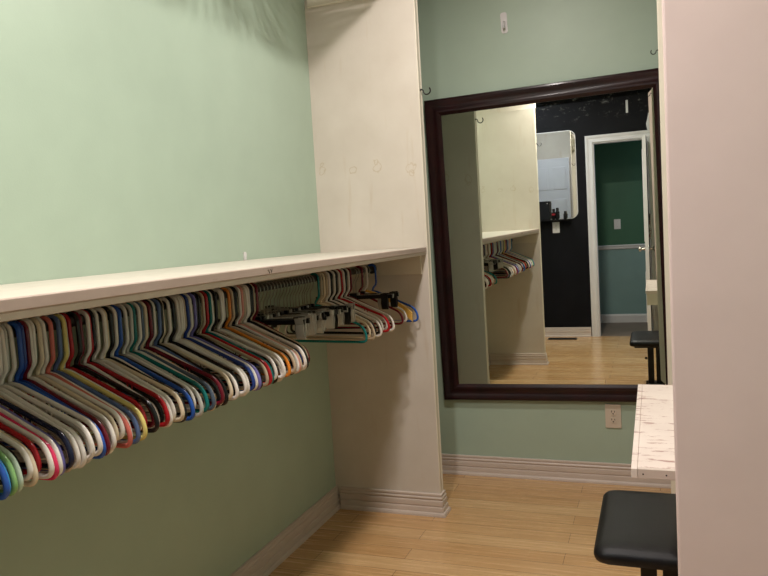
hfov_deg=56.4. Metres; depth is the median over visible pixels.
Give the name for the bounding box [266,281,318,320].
clothes hanger
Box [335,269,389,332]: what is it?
clothes hanger
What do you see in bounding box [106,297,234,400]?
clothes hanger
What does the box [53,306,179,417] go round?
clothes hanger
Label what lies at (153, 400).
clothes hanger
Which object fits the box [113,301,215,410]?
clothes hanger
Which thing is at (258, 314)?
clothes hanger
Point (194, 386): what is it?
clothes hanger
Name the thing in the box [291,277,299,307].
clothes hanger
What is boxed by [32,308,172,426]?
clothes hanger
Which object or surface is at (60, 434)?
clothes hanger
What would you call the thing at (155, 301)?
clothes hanger
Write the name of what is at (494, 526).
floor
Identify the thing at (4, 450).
clothes hanger
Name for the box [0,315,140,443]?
clothes hanger
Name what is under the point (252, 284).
clothes hanger
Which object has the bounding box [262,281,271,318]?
clothes hanger
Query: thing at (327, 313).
clothes hanger
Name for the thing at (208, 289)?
clothes hanger
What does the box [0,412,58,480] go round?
clothes hanger
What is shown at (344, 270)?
clothes hanger
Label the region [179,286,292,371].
clothes hanger
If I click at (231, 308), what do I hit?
clothes hanger
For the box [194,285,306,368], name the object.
clothes hanger
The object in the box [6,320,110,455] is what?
clothes hanger
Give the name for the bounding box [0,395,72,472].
clothes hanger
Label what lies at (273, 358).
clothes hanger
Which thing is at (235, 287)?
clothes hanger
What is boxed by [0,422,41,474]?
clothes hanger
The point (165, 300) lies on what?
clothes hanger
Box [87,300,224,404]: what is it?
clothes hanger
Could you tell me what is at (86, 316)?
clothes hanger
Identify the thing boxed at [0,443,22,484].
clothes hanger
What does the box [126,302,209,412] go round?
clothes hanger
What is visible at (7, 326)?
clothes hanger
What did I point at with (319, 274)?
clothes hanger
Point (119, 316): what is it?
clothes hanger
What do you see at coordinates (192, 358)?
clothes hanger
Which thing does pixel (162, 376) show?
clothes hanger
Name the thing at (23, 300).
closet shelf
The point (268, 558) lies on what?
baseboard
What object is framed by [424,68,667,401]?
wall mirror
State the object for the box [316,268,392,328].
clothes hanger
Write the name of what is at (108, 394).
clothes hanger
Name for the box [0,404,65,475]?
clothes hanger
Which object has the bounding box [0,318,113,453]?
clothes hanger
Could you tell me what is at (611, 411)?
socket
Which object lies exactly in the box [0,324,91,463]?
clothes hanger
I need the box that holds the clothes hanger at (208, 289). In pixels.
[159,289,240,377]
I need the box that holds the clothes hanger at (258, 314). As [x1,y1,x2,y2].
[238,279,326,319]
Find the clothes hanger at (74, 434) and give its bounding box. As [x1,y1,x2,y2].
[0,336,86,467]
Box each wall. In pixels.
[0,0,335,575]
[304,0,675,502]
[417,0,657,463]
[662,0,767,575]
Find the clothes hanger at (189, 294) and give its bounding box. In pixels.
[152,293,261,390]
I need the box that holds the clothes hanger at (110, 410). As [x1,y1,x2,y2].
[8,317,124,439]
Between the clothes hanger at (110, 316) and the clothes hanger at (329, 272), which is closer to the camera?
the clothes hanger at (110, 316)
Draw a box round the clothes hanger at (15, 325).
[7,321,105,458]
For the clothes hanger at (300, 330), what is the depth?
2.26 m
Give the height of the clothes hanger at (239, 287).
0.266 m
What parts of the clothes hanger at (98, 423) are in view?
frame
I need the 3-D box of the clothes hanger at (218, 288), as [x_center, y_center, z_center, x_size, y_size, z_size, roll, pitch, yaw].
[-0.476,0.131,2.085,0.418,0.263,0.010,-2,5,22]
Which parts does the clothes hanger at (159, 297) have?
frame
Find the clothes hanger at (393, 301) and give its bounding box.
[338,266,398,306]
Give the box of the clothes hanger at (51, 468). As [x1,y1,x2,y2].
[0,416,54,478]
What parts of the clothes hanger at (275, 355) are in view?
frame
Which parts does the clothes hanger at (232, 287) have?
frame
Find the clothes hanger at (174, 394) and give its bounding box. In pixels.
[39,307,184,421]
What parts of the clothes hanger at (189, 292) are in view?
frame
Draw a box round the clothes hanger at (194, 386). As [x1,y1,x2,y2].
[152,294,243,389]
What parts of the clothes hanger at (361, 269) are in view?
frame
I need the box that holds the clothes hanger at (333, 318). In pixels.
[261,278,337,327]
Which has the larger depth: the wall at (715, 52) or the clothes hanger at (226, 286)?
the clothes hanger at (226, 286)
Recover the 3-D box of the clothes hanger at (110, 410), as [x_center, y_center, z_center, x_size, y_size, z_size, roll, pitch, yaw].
[-0.696,0.189,1.470,0.392,0.262,0.010,-2,5,22]
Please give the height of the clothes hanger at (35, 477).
0.263 m
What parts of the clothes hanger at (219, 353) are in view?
frame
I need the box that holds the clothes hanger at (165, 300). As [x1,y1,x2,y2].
[106,297,238,399]
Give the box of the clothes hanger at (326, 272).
[284,271,372,336]
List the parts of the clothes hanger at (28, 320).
frame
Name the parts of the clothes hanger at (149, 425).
frame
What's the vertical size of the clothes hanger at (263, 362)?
0.263 m
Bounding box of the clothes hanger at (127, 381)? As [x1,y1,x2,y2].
[27,309,169,426]
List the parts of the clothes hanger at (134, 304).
frame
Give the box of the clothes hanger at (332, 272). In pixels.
[328,270,381,336]
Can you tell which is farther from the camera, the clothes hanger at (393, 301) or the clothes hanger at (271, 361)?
the clothes hanger at (393, 301)
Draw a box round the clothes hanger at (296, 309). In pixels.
[258,277,337,313]
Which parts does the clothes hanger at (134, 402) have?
frame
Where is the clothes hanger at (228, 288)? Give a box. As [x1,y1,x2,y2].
[176,287,296,373]
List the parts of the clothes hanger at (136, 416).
frame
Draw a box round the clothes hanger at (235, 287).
[185,286,299,373]
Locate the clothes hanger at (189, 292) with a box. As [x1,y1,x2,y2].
[140,292,251,386]
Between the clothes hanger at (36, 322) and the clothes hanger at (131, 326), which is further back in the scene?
the clothes hanger at (131, 326)
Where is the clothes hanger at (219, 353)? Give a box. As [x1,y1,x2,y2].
[158,294,255,390]
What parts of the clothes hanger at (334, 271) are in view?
frame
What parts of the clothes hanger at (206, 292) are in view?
frame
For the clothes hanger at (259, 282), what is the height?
0.181 m
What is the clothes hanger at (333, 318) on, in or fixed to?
hanging from the closet rod
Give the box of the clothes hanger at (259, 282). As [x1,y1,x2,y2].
[259,282,267,315]
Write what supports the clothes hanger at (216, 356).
hanging from the closet rod
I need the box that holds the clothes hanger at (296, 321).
[216,283,304,325]
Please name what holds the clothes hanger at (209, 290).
hanging from the closet rod
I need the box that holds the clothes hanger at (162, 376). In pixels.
[58,305,194,416]
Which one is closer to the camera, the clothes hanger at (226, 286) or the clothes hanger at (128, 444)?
the clothes hanger at (128, 444)
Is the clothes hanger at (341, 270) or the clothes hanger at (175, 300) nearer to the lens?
the clothes hanger at (175, 300)
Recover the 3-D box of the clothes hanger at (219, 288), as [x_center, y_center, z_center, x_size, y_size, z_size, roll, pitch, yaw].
[-0.477,0.130,2.098,0.418,0.263,0.010,0,5,23]
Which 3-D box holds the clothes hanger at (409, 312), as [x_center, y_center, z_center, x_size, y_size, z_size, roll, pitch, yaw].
[-0.075,0.025,3.162,0.410,0.252,0.014,-2,5,21]
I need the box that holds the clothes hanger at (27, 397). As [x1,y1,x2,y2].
[0,326,94,459]
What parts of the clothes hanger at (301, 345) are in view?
frame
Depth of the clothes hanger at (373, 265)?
3.17 m
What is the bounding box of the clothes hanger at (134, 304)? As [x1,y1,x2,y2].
[77,302,204,408]
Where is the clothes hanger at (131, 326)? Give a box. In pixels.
[63,303,203,416]
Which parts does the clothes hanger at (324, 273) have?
frame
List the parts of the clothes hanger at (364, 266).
frame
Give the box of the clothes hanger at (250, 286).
[237,283,308,367]
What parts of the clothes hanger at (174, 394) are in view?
frame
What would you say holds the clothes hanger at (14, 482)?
hanging from the closet rod
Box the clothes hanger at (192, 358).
[103,298,232,398]
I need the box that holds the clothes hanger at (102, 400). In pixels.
[3,315,132,442]
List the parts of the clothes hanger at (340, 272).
frame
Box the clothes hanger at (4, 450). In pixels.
[0,445,23,492]
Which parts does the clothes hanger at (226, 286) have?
frame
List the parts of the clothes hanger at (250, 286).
frame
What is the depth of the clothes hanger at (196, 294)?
1.96 m
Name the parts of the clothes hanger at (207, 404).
frame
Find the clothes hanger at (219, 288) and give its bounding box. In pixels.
[190,288,249,374]
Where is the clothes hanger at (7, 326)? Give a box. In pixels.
[0,322,102,455]
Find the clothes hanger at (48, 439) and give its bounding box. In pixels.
[0,407,62,475]
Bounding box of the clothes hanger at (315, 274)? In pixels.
[273,273,367,342]
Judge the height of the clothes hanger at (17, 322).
0.255 m
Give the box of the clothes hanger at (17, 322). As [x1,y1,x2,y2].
[0,320,97,450]
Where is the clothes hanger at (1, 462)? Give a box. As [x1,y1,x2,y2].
[0,460,10,494]
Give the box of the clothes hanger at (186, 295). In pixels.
[183,293,257,390]
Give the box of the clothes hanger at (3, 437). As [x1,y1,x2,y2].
[0,432,33,480]
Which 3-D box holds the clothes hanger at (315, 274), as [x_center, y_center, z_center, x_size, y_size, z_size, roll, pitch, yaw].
[-0.256,0.074,2.681,0.418,0.263,0.010,-1,5,24]
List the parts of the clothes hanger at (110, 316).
frame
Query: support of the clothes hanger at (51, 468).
hanging from the closet rod
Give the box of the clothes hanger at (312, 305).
[308,274,353,308]
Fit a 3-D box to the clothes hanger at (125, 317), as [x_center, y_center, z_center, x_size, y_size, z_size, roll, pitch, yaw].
[-0.616,0.164,1.695,0.392,0.255,0.010,-3,4,23]
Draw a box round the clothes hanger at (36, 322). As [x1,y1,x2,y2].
[10,318,118,442]
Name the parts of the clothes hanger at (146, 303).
frame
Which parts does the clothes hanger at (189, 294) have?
frame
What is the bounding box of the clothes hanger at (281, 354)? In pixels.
[172,287,290,376]
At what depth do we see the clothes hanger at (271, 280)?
2.38 m
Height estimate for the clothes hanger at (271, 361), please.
0.269 m
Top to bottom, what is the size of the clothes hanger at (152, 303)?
0.266 m
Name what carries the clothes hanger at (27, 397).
hanging from the closet rod
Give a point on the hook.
(503, 16)
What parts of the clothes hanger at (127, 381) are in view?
frame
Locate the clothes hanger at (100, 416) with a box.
[19,319,116,450]
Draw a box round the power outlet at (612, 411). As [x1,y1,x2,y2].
[605,404,621,427]
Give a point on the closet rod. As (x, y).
(353, 271)
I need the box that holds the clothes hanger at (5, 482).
[0,463,9,499]
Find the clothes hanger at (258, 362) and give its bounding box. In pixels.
[142,291,268,386]
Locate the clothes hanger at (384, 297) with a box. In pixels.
[316,267,392,308]
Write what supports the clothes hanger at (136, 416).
hanging from the closet rod
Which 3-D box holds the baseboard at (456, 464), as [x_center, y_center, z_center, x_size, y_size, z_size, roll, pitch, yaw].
[0.921,0.912,3.568,2.041,0.100,0.028,-2,5,21]
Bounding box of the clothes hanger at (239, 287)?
[187,285,300,373]
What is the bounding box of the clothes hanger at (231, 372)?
[116,296,238,393]
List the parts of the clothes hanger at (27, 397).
frame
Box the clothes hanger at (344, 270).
[306,268,387,328]
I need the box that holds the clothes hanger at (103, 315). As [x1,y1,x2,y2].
[41,307,175,421]
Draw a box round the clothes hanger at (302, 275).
[302,275,308,305]
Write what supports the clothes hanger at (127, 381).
hanging from the closet rod
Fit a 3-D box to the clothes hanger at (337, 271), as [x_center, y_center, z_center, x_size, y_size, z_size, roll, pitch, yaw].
[-0.191,0.053,2.856,0.392,0.255,0.010,-1,5,19]
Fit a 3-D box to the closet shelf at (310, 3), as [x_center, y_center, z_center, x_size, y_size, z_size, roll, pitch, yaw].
[-0.549,-1.349,2.087,0.464,0.368,2.278,-2,5,21]
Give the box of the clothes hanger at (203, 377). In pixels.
[106,300,220,408]
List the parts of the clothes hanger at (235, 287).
frame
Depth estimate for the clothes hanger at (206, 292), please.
2.00 m
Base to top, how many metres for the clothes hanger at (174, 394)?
0.263 m
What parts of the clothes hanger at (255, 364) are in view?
frame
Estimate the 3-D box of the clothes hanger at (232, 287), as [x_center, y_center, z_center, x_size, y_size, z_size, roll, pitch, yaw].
[-0.455,0.125,2.152,0.418,0.263,0.010,0,5,22]
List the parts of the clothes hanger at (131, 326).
frame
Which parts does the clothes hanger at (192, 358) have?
frame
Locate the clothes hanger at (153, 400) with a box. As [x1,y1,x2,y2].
[31,309,163,422]
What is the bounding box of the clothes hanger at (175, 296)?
[130,295,247,396]
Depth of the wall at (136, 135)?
2.27 m
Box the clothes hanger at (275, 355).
[163,289,285,378]
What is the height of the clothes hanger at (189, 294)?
0.263 m
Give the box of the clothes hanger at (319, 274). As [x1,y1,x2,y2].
[275,272,364,340]
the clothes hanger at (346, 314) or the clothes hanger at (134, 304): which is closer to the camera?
the clothes hanger at (134, 304)
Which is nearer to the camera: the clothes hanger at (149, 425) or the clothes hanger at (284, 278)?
the clothes hanger at (149, 425)
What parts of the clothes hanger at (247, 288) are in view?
frame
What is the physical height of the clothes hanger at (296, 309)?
0.181 m
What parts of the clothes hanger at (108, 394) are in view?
frame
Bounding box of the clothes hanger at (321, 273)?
[277,272,370,337]
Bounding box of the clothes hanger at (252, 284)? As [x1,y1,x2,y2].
[246,283,309,364]
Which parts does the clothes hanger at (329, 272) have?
frame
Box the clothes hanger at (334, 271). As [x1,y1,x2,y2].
[290,270,379,334]
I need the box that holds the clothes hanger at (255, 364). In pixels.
[219,284,302,365]
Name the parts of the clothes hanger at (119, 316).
frame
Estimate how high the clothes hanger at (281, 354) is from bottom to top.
0.263 m
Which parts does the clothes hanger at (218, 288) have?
frame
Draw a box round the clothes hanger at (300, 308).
[259,276,342,327]
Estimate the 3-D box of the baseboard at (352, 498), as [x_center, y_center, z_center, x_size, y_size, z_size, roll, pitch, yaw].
[0.049,0.980,3.334,0.514,0.100,0.102,-2,5,21]
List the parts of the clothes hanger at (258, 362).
frame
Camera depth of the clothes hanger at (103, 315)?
1.61 m
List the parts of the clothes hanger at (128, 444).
frame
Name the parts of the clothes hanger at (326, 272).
frame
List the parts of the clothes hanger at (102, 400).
frame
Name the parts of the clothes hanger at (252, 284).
frame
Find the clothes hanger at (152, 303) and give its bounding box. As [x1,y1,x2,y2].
[131,299,222,404]
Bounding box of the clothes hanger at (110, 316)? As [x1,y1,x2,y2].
[46,306,186,422]
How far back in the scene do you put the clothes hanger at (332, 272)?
2.78 m
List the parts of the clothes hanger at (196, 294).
frame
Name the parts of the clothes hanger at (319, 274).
frame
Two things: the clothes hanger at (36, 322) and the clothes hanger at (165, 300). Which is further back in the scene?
the clothes hanger at (165, 300)
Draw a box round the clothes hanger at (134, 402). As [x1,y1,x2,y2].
[9,313,147,429]
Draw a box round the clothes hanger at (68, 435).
[0,390,80,468]
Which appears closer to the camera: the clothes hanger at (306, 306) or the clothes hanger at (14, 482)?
the clothes hanger at (14, 482)
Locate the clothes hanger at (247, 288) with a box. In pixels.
[193,284,306,370]
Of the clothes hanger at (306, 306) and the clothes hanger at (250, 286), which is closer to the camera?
the clothes hanger at (250, 286)
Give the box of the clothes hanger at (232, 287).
[181,286,293,374]
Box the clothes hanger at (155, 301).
[98,299,216,400]
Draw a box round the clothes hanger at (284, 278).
[284,278,290,309]
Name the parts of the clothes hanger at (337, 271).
frame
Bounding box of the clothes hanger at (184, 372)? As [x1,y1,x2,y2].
[122,301,215,410]
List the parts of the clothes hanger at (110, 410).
frame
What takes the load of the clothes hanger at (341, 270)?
hanging from the closet rod
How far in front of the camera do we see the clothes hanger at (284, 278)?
2.46 m
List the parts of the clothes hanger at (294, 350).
frame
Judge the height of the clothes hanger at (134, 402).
0.262 m
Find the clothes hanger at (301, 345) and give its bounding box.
[228,283,307,363]
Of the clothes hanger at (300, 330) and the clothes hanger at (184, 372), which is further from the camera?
the clothes hanger at (300, 330)
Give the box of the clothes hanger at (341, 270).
[306,269,387,330]
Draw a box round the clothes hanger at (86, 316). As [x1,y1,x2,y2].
[26,310,159,427]
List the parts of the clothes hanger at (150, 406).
frame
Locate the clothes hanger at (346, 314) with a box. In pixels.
[265,275,350,324]
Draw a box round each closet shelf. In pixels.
[0,247,425,322]
[307,0,351,7]
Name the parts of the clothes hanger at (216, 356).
frame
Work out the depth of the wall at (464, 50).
3.53 m
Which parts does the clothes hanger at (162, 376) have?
frame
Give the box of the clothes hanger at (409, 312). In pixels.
[347,265,412,321]
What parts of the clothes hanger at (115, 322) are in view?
frame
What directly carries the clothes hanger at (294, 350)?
hanging from the closet rod
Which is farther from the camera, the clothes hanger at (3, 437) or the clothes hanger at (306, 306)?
the clothes hanger at (306, 306)
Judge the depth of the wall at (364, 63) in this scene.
3.22 m
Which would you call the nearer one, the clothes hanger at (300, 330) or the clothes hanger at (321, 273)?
the clothes hanger at (300, 330)
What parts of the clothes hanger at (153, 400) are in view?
frame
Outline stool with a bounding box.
[594,490,677,575]
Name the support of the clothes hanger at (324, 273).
hanging from the closet rod
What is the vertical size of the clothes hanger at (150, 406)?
0.270 m
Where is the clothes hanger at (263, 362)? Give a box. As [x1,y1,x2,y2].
[147,291,272,385]
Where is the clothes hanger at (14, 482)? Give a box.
[0,451,17,495]
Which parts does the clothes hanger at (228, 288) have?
frame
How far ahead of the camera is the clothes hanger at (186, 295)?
1.91 m
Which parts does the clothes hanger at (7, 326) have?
frame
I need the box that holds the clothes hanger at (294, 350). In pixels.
[189,285,302,370]
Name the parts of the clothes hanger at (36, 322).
frame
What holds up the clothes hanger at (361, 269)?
hanging from the closet rod
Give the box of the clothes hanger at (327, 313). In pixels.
[278,279,329,315]
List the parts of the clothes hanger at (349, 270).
frame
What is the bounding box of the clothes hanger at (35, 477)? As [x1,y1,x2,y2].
[0,430,38,486]
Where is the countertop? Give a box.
[631,384,674,479]
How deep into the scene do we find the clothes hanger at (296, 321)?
2.25 m
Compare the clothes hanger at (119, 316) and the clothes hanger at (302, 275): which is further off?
the clothes hanger at (302, 275)
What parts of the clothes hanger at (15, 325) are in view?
frame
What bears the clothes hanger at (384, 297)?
hanging from the closet rod
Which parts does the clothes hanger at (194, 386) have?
frame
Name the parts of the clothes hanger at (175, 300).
frame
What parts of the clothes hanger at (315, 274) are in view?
frame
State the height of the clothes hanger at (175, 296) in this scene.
0.263 m
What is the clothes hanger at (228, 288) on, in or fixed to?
hanging from the closet rod
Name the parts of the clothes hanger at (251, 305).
frame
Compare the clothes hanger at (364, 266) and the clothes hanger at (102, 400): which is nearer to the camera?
the clothes hanger at (102, 400)
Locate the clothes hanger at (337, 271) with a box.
[293,269,383,331]
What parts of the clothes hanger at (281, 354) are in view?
frame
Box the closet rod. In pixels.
[7,263,376,337]
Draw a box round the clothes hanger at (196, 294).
[148,292,262,389]
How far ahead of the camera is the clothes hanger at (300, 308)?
2.54 m
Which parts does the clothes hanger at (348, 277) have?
frame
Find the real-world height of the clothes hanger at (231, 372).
0.255 m
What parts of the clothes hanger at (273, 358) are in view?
frame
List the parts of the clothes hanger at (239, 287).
frame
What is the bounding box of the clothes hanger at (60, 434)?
[0,397,74,468]
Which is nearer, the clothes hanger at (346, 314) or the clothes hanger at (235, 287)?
the clothes hanger at (235, 287)
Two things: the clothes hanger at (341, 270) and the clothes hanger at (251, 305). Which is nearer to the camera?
the clothes hanger at (251, 305)
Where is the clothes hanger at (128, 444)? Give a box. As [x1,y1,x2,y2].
[5,316,132,447]
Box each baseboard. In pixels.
[229,486,340,575]
[340,486,450,517]
[442,454,670,488]
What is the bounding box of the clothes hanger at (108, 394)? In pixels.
[1,314,147,440]
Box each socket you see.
[609,409,616,414]
[610,417,616,422]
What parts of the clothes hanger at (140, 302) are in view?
frame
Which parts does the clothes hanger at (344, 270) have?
frame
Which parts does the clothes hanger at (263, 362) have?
frame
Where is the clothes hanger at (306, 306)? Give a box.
[297,276,346,309]
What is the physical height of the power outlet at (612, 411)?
0.116 m
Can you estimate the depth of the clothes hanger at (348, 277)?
2.91 m
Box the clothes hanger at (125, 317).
[66,304,195,411]
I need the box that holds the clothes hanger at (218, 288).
[169,288,276,375]
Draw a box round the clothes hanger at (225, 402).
[98,298,228,405]
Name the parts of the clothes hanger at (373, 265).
frame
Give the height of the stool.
0.475 m
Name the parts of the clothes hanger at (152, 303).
frame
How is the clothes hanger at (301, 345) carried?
hanging from the closet rod
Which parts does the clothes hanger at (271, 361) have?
frame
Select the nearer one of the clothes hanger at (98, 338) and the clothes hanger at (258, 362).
the clothes hanger at (98, 338)
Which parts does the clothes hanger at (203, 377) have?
frame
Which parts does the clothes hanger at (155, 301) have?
frame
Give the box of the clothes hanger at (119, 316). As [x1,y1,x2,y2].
[50,305,194,420]
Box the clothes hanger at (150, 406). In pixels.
[14,312,159,432]
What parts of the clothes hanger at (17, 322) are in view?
frame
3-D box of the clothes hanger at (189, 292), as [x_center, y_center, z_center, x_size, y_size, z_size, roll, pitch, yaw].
[-0.524,0.139,1.959,0.392,0.255,0.010,0,5,22]
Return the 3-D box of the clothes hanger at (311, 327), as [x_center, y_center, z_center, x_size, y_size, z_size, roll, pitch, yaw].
[-0.355,0.064,2.405,0.340,0.185,0.029,-2,5,22]
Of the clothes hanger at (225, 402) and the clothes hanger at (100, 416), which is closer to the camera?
the clothes hanger at (100, 416)
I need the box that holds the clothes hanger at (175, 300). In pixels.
[119,296,247,394]
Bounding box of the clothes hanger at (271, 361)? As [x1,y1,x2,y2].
[163,290,277,380]
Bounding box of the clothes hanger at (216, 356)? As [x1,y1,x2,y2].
[122,295,249,391]
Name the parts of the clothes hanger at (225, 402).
frame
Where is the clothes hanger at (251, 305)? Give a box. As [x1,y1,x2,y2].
[227,284,305,363]
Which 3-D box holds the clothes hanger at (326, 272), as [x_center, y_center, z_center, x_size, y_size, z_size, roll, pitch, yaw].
[-0.223,0.061,2.768,0.392,0.255,0.010,-1,5,23]
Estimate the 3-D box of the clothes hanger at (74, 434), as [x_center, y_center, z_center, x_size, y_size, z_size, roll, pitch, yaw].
[-0.741,0.200,1.366,0.418,0.263,0.010,0,5,20]
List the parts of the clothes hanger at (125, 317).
frame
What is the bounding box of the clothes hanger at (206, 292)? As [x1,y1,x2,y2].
[149,290,273,383]
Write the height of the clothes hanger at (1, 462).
0.263 m
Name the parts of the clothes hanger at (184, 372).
frame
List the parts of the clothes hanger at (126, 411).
frame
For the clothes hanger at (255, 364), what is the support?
hanging from the closet rod
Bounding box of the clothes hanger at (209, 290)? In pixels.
[174,289,277,383]
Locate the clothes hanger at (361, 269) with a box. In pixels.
[318,266,403,324]
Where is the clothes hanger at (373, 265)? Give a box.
[351,264,418,321]
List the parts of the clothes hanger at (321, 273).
frame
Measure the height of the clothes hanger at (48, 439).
0.263 m
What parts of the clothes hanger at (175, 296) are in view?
frame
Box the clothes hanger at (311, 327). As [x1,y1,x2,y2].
[265,280,324,331]
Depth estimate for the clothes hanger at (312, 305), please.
2.62 m
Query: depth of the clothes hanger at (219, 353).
1.89 m
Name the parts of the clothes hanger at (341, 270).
frame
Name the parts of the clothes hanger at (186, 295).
frame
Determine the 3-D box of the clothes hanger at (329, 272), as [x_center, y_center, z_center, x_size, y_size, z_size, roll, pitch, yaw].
[-0.216,0.059,2.790,0.392,0.255,0.010,0,5,21]
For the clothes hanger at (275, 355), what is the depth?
2.03 m
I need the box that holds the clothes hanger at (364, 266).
[338,265,406,322]
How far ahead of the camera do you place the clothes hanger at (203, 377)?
1.74 m
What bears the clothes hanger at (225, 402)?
hanging from the closet rod
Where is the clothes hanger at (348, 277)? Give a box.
[343,268,394,331]
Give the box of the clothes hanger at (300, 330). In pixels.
[218,283,309,337]
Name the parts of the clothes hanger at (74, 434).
frame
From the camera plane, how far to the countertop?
1.60 m
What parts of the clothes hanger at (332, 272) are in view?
frame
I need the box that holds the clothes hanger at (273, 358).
[161,288,282,381]
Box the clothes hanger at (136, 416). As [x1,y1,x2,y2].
[4,313,141,432]
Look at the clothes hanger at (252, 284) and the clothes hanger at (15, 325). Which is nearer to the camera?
the clothes hanger at (15, 325)
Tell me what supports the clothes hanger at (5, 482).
hanging from the closet rod
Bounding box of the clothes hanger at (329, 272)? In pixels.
[286,271,375,333]
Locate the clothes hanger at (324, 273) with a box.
[317,271,375,339]
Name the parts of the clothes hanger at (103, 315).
frame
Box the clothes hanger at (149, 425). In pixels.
[18,311,154,427]
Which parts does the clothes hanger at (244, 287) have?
frame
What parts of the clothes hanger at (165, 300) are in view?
frame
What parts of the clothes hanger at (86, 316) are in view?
frame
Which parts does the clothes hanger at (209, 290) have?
frame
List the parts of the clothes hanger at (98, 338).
frame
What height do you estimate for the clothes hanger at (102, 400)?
0.263 m
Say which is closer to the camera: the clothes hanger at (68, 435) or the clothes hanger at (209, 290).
the clothes hanger at (68, 435)
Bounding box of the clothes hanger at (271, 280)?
[268,280,277,312]
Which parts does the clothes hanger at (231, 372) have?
frame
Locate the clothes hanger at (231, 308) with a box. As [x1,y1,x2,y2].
[175,308,292,371]
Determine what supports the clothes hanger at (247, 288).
hanging from the closet rod
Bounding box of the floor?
[268,474,670,575]
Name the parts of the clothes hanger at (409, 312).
frame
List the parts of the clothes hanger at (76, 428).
frame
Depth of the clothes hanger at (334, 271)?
2.82 m
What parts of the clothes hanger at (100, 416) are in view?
frame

